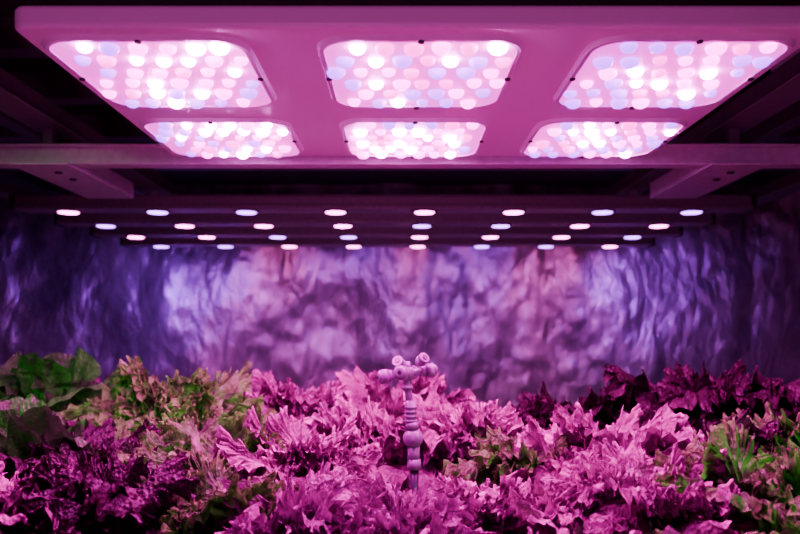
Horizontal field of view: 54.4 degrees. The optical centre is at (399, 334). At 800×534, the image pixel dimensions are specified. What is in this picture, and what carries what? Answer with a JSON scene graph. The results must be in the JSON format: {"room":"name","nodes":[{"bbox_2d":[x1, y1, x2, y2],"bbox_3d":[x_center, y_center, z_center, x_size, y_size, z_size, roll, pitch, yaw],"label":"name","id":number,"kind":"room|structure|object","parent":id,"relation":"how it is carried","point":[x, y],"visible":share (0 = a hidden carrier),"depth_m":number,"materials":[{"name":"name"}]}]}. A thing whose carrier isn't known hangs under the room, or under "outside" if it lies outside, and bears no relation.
{"room":"indoor vertical farm","nodes":[
{"label":"indoor vertical farm","id":0,"kind":"room"},
{"bbox_2d":[0,184,799,409],"bbox_3d":[0.000,0.260,4.093,6.600,2.080,0.278,0,0,0],"label":"wall","id":1,"kind":"structure","parent":0,"point":[499,323],"depth_m":4.07,"materials":[{"name":"metal"}]},
{"bbox_2d":[0,0,799,187],"bbox_3d":[0.000,-0.820,1.600,6.600,0.080,5.600,0,0,0],"label":"ceiling","id":2,"kind":"structure","parent":0,"point":[577,179],"depth_m":3.83,"materials":[{"name":"paint"}]},
{"bbox_2d":[0,53,799,240],"bbox_3d":[0.000,-0.577,2.275,2.700,0.406,2.950,0,0,0],"label":"frame","id":3,"kind":"object","parent":2,"relation":"hanging from","point":[72,156],"visible":0.83,"depth_m":1.75,"materials":[{"name":"white metal"}]},
{"bbox_2d":[9,190,756,214],"bbox_3d":[-0.055,-0.433,2.535,2.390,0.073,0.100,0,0,0],"label":"light bar","id":4,"kind":"object","parent":3,"relation":"attached to","point":[154,203],"visible":1,"depth_m":2.50,"materials":[{"name":"metal"}]},
{"bbox_2d":[54,213,715,227],"bbox_3d":[-0.055,-0.433,2.856,2.390,0.073,0.100,0,0,0],"label":"light bar","id":5,"kind":"object","parent":3,"relation":"attached to","point":[103,220],"visible":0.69,"depth_m":2.82,"materials":[{"name":"metal"}]},
{"bbox_2d":[90,227,682,238],"bbox_3d":[-0.055,-0.433,3.180,2.390,0.073,0.100,0,0,0],"label":"light bar","id":6,"kind":"object","parent":3,"relation":"attached to","point":[98,232],"visible":0.74,"depth_m":3.15,"materials":[{"name":"metal"}]},
{"bbox_2d":[120,238,654,247],"bbox_3d":[-0.055,-0.433,3.520,2.390,0.073,0.100,0,0,0],"label":"light bar","id":7,"kind":"object","parent":3,"relation":"attached to","point":[126,242],"visible":0.71,"depth_m":3.48,"materials":[{"name":"metal"}]},
{"bbox_2d":[771,48,799,72],"bbox_3d":[1.002,-0.648,1.470,0.495,0.263,0.260,0,0,0],"label":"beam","id":8,"kind":"structure","parent":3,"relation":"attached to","point":[797,51],"depth_m":1.52,"materials":[{"name":"white"}]},
{"bbox_2d":[15,0,799,158],"bbox_3d":[0.025,-0.580,1.360,1.056,0.401,0.722,0,0,0],"label":"light panel","id":9,"kind":"object","parent":2,"relation":"hanging from","point":[242,79],"visible":1,"depth_m":1.14,"materials":[{"name":"white painted metal"},{"name":"aluminium"},{"name":"dark plastic"}]},
{"bbox_2d":[72,0,765,5],"bbox_3d":[0.025,-0.487,1.360,0.930,0.125,0.640,0,0,0],"label":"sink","id":10,"kind":"object","parent":9,"relation":"in","point":[74,2],"depth_m":1.04,"materials":[{"name":"black plastic"}]},
{"bbox_2d":[0,16,799,205],"bbox_3d":[0.000,-0.705,2.450,4.400,0.150,3.100,0,0,0],"label":"cable tray","id":11,"kind":"object","parent":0,"point":[61,88],"depth_m":2.49,"materials":[{"name":"grey metal"}]},
{"bbox_3d":[0.000,1.325,1.600,6.600,0.050,5.600,0,0,0],"label":"floor","id":12,"kind":"structure","parent":0,"visible":0},
{"bbox_3d":[0.000,0.815,1.625,3.840,0.970,2.190,0,0,0],"label":"bed","id":13,"kind":"object","parent":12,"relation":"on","visible":0},
{"bbox_2d":[0,386,5,393],"bbox_3d":[-1.225,0.220,2.097,0.519,0.280,0.439,0,0,17],"label":"romaine lettuce","id":14,"kind":"object","parent":13,"relation":"on","point":[2,388],"visible":0.03,"depth_m":2.08,"materials":[{"name":"green plant"}]},
{"bbox_2d":[0,460,9,494],"bbox_3d":[-0.729,0.260,1.132,0.392,0.200,0.373,0,0,21],"label":"leaf lettuce","id":15,"kind":"object","parent":13,"relation":"on","point":[2,465],"visible":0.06,"depth_m":1.25,"materials":[{"name":"plant"}]},
{"bbox_2d":[0,523,80,533],"bbox_3d":[-0.456,0.292,0.853,0.301,0.135,0.322,0,0,37],"label":"leaf lettuce","id":16,"kind":"object","parent":13,"relation":"on","point":[63,529],"visible":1,"depth_m":0.96,"materials":[{"name":"purple plant"}]},
{"bbox_2d":[0,460,82,533],"bbox_3d":[-0.572,0.263,1.115,0.334,0.195,0.316,0,0,-33],"label":"leaf lettuce","id":17,"kind":"object","parent":13,"relation":"on","point":[11,515],"visible":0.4,"depth_m":1.05,"materials":[{"name":"purple plant"}]},
{"bbox_2d":[0,394,91,478],"bbox_3d":[-0.718,0.235,1.476,0.359,0.250,0.254,0,0,37],"label":"romaine lettuce","id":18,"kind":"object","parent":13,"relation":"on","point":[22,422],"visible":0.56,"depth_m":1.42,"materials":[{"name":"green plant"}]},
{"bbox_2d":[0,346,129,411],"bbox_3d":[-0.905,0.197,1.983,0.495,0.327,0.421,0,0,-21],"label":"romaine lettuce","id":19,"kind":"object","parent":13,"relation":"on","point":[59,380],"visible":0.37,"depth_m":1.93,"materials":[{"name":"green plant"}]},
{"bbox_2d":[0,416,187,480],"bbox_3d":[-0.569,0.255,1.415,0.344,0.210,0.323,0,0,-33],"label":"leaf lettuce","id":20,"kind":"object","parent":13,"relation":"on","point":[103,443],"visible":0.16,"depth_m":1.42,"materials":[{"name":"purple plant"}]},
{"bbox_2d":[0,447,214,533],"bbox_3d":[-0.426,0.265,1.132,0.323,0.190,0.315,0,0,-7],"label":"leaf lettuce","id":21,"kind":"object","parent":13,"relation":"on","point":[112,502],"visible":0.88,"depth_m":1.07,"materials":[{"name":"purple plant"}]},
{"bbox_2d":[57,355,277,439],"bbox_3d":[-0.535,0.203,1.813,0.488,0.315,0.514,0,0,-28],"label":"leaf lettuce","id":22,"kind":"object","parent":13,"relation":"on","point":[134,395],"visible":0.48,"depth_m":1.73,"materials":[{"name":"green plant"}]},
{"bbox_2d":[99,448,298,533],"bbox_3d":[-0.283,0.270,1.184,0.318,0.180,0.302,0,0,-16],"label":"leaf lettuce","id":23,"kind":"object","parent":13,"relation":"on","point":[209,500],"visible":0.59,"depth_m":1.10,"materials":[{"name":"green plant"}]},
{"bbox_2d":[116,411,290,474],"bbox_3d":[-0.354,0.250,1.496,0.374,0.220,0.379,0,0,-41],"label":"leaf lettuce","id":24,"kind":"object","parent":13,"relation":"on","point":[172,436],"visible":0.16,"depth_m":1.45,"materials":[{"name":"green plant"}]},
{"bbox_2d":[213,369,361,422],"bbox_3d":[-0.265,0.223,1.998,0.443,0.275,0.423,0,0,29],"label":"leaf lettuce","id":25,"kind":"object","parent":13,"relation":"on","point":[275,396],"visible":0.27,"depth_m":1.89,"materials":[{"name":"purple plant"}]},
{"bbox_2d":[212,406,377,495],"bbox_3d":[-0.193,0.245,1.453,0.358,0.230,0.344,0,0,6],"label":"leaf lettuce","id":26,"kind":"object","parent":13,"relation":"on","point":[308,448],"visible":0.52,"depth_m":1.38,"materials":[{"name":"plant"}]},
{"bbox_2d":[212,459,414,533],"bbox_3d":[-0.136,0.273,1.122,0.346,0.175,0.338,0,0,-28],"label":"lettuce","id":27,"kind":"object","parent":13,"relation":"in","point":[322,498],"visible":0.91,"depth_m":1.06,"materials":[{"name":"plant"}]},
{"bbox_2d":[304,389,449,488],"bbox_3d":[-0.056,0.235,1.695,0.384,0.250,0.404,0,0,-5],"label":"leaf lettuce","id":28,"kind":"object","parent":13,"relation":"on","point":[324,420],"visible":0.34,"depth_m":1.61,"materials":[{"name":"purple plant"}]},
{"bbox_2d":[306,364,479,415],"bbox_3d":[-0.036,0.217,2.008,0.490,0.285,0.469,0,0,-3],"label":"leaf lettuce","id":29,"kind":"object","parent":13,"relation":"on","point":[357,387],"visible":0.14,"depth_m":1.95,"materials":[{"name":"plant"}]},
{"bbox_2d":[376,353,438,495],"bbox_3d":[0.015,0.195,1.357,0.076,0.329,0.102,0,0,42],"label":"sprinkler","id":30,"kind":"object","parent":13,"relation":"on","point":[403,370],"visible":0.99,"depth_m":1.35,"materials":[{"name":"plastic"}]},
{"bbox_2d":[318,469,511,533],"bbox_3d":[0.005,0.280,1.122,0.314,0.160,0.322,0,0,3],"label":"lettuce","id":31,"kind":"object","parent":13,"relation":"in","point":[437,512],"visible":0.84,"depth_m":1.08,"materials":[{"name":"plant"}]},
{"bbox_2d":[375,391,531,496],"bbox_3d":[0.135,0.237,1.641,0.373,0.245,0.356,0,0,6],"label":"leaf lettuce","id":32,"kind":"object","parent":13,"relation":"on","point":[452,437],"visible":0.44,"depth_m":1.54,"materials":[{"name":"plant"}]},
{"bbox_2d":[418,472,579,533],"bbox_3d":[0.118,0.280,1.177,0.298,0.160,0.310,0,0,-12],"label":"leaf lettuce","id":33,"kind":"object","parent":13,"relation":"on","point":[455,485],"visible":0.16,"depth_m":1.12,"materials":[{"name":"plant"}]},
{"bbox_2d":[441,421,569,489],"bbox_3d":[0.236,0.266,1.463,0.305,0.187,0.296,0,0,-21],"label":"leaf lettuce","id":34,"kind":"object","parent":13,"relation":"on","point":[494,455],"visible":0.34,"depth_m":1.41,"materials":[{"name":"green plant"}]},
{"bbox_2d":[475,457,641,533],"bbox_3d":[0.244,0.273,1.144,0.309,0.175,0.295,0,0,-10],"label":"leaf lettuce","id":35,"kind":"object","parent":13,"relation":"on","point":[610,517],"visible":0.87,"depth_m":1.06,"materials":[{"name":"plant"}]},
{"bbox_2d":[489,378,632,430],"bbox_3d":[0.398,0.228,1.888,0.390,0.265,0.366,0,0,-44],"label":"leaf lettuce","id":36,"kind":"object","parent":13,"relation":"on","point":[606,408],"visible":0.18,"depth_m":1.79,"materials":[{"name":"purple plant"}]},
{"bbox_2d":[527,527,641,533],"bbox_3d":[0.186,0.297,0.848,0.326,0.125,0.312,0,0,-9],"label":"leaf lettuce","id":37,"kind":"object","parent":13,"relation":"on","point":[529,528],"visible":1,"depth_m":0.99,"materials":[{"name":"plant"}]},
{"bbox_2d":[506,401,706,483],"bbox_3d":[0.390,0.240,1.425,0.381,0.240,0.379,0,0,11],"label":"leaf lettuce","id":38,"kind":"object","parent":13,"relation":"on","point":[584,434],"visible":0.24,"depth_m":1.37,"materials":[{"name":"plant"}]},
{"bbox_2d":[544,431,757,533],"bbox_3d":[0.356,0.258,1.150,0.326,0.205,0.312,0,0,18],"label":"leaf lettuce","id":39,"kind":"object","parent":13,"relation":"on","point":[630,476],"visible":0.7,"depth_m":1.06,"materials":[{"name":"plant"}]},
{"bbox_2d":[603,359,799,427],"bbox_3d":[0.741,0.207,1.845,0.449,0.305,0.462,0,0,43],"label":"leaf lettuce","id":40,"kind":"object","parent":13,"relation":"on","point":[706,396],"visible":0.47,"depth_m":1.77,"materials":[{"name":"purple plant"}]},
{"bbox_2d":[637,408,783,452],"bbox_3d":[0.565,0.250,1.509,0.323,0.220,0.344,0,0,25],"label":"leaf lettuce","id":41,"kind":"object","parent":13,"relation":"on","point":[761,434],"visible":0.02,"depth_m":1.41,"materials":[{"name":"purple plant"}]},
{"bbox_2d":[655,529,778,533],"bbox_3d":[0.365,0.290,0.863,0.332,0.140,0.330,0,0,-6],"label":"leaf lettuce","id":42,"kind":"object","parent":13,"relation":"on","point":[657,530],"visible":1,"depth_m":0.90,"materials":[{"name":"plant"}]},
{"bbox_2d":[652,417,799,533],"bbox_3d":[0.519,0.242,1.136,0.352,0.235,0.356,0,0,2],"label":"leaf lettuce","id":43,"kind":"object","parent":13,"relation":"on","point":[772,502],"visible":0.56,"depth_m":1.08,"materials":[{"name":"green plant"}]},
{"bbox_2d":[694,402,799,468],"bbox_3d":[0.730,0.242,1.464,0.392,0.235,0.372,0,0,24],"label":"leaf lettuce","id":44,"kind":"object","parent":13,"relation":"on","point":[767,453],"visible":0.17,"depth_m":1.40,"materials":[{"name":"green plant"}]},
{"bbox_2d":[759,439,799,481],"bbox_3d":[0.664,0.255,1.147,0.372,0.210,0.392,0,0,2],"label":"leaf lettuce","id":45,"kind":"object","parent":13,"relation":"on","point":[770,471],"visible":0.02,"depth_m":1.17,"materials":[{"name":"green plant"}]},
{"bbox_2d":[780,515,799,533],"bbox_3d":[0.528,0.285,0.874,0.330,0.150,0.332,0,0,36],"label":"leaf lettuce","id":46,"kind":"object","parent":13,"relation":"on","point":[788,527],"visible":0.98,"depth_m":0.93,"materials":[{"name":"green plant"}]}
]}

